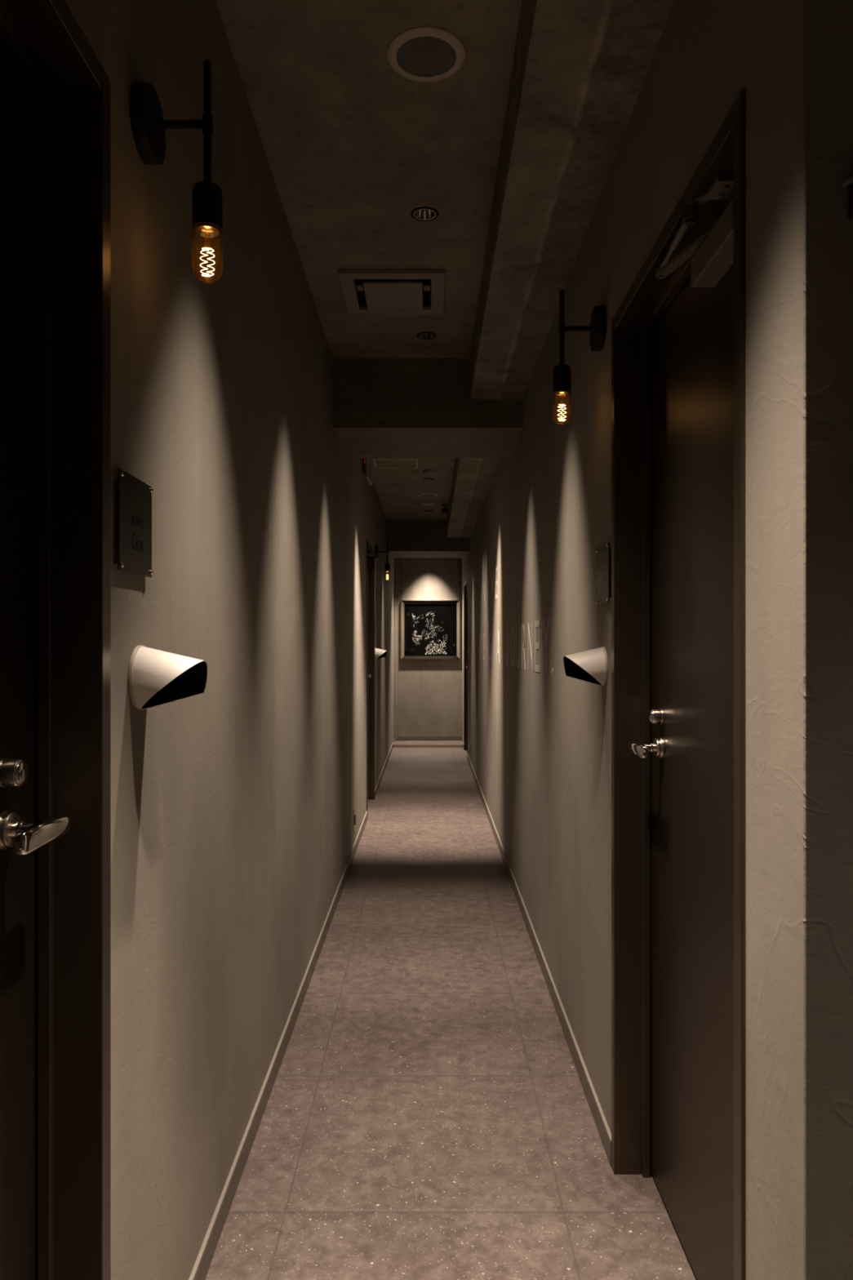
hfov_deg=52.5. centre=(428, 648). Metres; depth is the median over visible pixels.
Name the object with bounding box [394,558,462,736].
wall
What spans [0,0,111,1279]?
door
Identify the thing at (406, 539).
ceiling beam
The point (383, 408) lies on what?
ceiling beam
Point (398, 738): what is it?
baseboard
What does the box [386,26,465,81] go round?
ceiling speaker
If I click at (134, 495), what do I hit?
plate
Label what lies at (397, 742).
trim
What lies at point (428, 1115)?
floor
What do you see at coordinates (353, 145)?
ceiling
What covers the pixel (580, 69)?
ceiling beam
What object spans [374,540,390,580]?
wall sconce
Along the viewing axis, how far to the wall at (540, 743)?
1.65 m
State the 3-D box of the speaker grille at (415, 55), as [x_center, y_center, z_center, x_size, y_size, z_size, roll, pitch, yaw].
[-0.004,-1.310,1.913,0.131,0.002,0.131,0,0,-41]
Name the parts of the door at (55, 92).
lever handle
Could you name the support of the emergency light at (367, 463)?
attached to the wall at (233, 802)
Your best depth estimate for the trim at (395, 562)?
10.90 m
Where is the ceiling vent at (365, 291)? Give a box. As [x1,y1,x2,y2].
[338,269,444,314]
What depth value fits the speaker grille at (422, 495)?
7.42 m
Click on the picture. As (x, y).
(430, 629)
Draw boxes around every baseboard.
[188,742,392,1279]
[396,736,462,740]
[462,742,611,1166]
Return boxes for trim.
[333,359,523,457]
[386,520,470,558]
[392,740,462,744]
[392,744,462,747]
[394,560,396,741]
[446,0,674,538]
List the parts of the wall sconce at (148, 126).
wall plate, arm, glass bulb, glass stem, stem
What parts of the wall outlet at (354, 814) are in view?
plate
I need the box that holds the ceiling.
[215,0,521,520]
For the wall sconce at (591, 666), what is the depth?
2.08 m
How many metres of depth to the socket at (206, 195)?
1.28 m
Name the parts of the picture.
hanging chain, glass panel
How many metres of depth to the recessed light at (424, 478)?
6.72 m
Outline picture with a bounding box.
[400,559,460,659]
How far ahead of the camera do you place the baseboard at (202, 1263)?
2.21 m
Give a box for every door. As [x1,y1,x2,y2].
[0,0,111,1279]
[366,540,374,818]
[463,578,467,753]
[611,88,745,1279]
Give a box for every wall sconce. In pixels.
[128,60,222,283]
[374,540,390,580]
[552,289,606,424]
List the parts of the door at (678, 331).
lever handle, closer rod, closer arm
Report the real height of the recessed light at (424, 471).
0.061 m
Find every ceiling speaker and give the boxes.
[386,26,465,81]
[417,493,438,497]
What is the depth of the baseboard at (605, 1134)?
2.77 m
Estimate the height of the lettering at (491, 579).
0.195 m
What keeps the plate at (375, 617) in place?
attached to the wall at (233, 802)
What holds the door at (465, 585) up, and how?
in the wall at (540, 743)
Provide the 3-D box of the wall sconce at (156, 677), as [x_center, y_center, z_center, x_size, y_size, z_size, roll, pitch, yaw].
[-0.383,0.044,1.290,0.098,0.096,0.095,0,0,0]
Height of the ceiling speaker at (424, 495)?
0.008 m
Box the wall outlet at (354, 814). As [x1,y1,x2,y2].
[353,808,355,831]
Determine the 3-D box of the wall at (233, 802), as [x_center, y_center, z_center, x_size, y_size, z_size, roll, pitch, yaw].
[-0.512,-0.058,3.975,0.160,2.515,13.950,0,0,0]
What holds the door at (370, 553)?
in the wall at (233, 802)
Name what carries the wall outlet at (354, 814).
attached to the wall at (233, 802)
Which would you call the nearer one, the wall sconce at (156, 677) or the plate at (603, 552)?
the wall sconce at (156, 677)
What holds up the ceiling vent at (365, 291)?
in the ceiling
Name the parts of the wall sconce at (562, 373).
stem, glass bulb, arm, wall plate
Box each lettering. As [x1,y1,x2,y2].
[475,617,552,675]
[483,567,504,604]
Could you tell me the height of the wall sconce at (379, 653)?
0.096 m
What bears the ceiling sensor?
attached to the ceiling
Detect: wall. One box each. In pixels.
[64,0,394,1279]
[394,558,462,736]
[462,0,803,1279]
[803,0,852,1279]
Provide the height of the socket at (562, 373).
0.066 m
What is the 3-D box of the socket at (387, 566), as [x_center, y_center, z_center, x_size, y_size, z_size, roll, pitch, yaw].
[-0.332,-0.663,7.050,0.044,0.066,0.044,0,0,0]
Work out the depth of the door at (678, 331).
1.71 m
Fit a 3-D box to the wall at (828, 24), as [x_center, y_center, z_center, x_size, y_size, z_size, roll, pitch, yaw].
[1.115,-0.058,1.068,1.370,2.515,0.164,0,0,0]
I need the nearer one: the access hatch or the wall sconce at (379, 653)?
the access hatch
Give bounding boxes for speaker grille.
[396,36,456,75]
[421,494,435,497]
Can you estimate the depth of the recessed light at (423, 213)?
2.64 m
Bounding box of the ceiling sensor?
[422,502,434,505]
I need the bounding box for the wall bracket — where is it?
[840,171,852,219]
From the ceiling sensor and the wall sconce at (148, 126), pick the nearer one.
the wall sconce at (148, 126)
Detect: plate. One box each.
[114,467,152,577]
[374,617,376,635]
[595,542,611,604]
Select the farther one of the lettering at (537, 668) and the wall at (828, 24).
the lettering at (537, 668)
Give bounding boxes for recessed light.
[410,206,439,221]
[416,331,436,339]
[422,470,434,472]
[422,477,434,479]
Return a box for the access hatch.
[373,457,417,468]
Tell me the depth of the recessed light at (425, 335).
3.65 m
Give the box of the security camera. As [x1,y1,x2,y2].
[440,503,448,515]
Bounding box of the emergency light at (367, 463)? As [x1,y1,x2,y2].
[362,457,373,485]
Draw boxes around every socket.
[191,180,222,235]
[384,562,390,571]
[552,364,571,394]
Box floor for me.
[204,747,697,1279]
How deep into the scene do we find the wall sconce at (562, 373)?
2.12 m

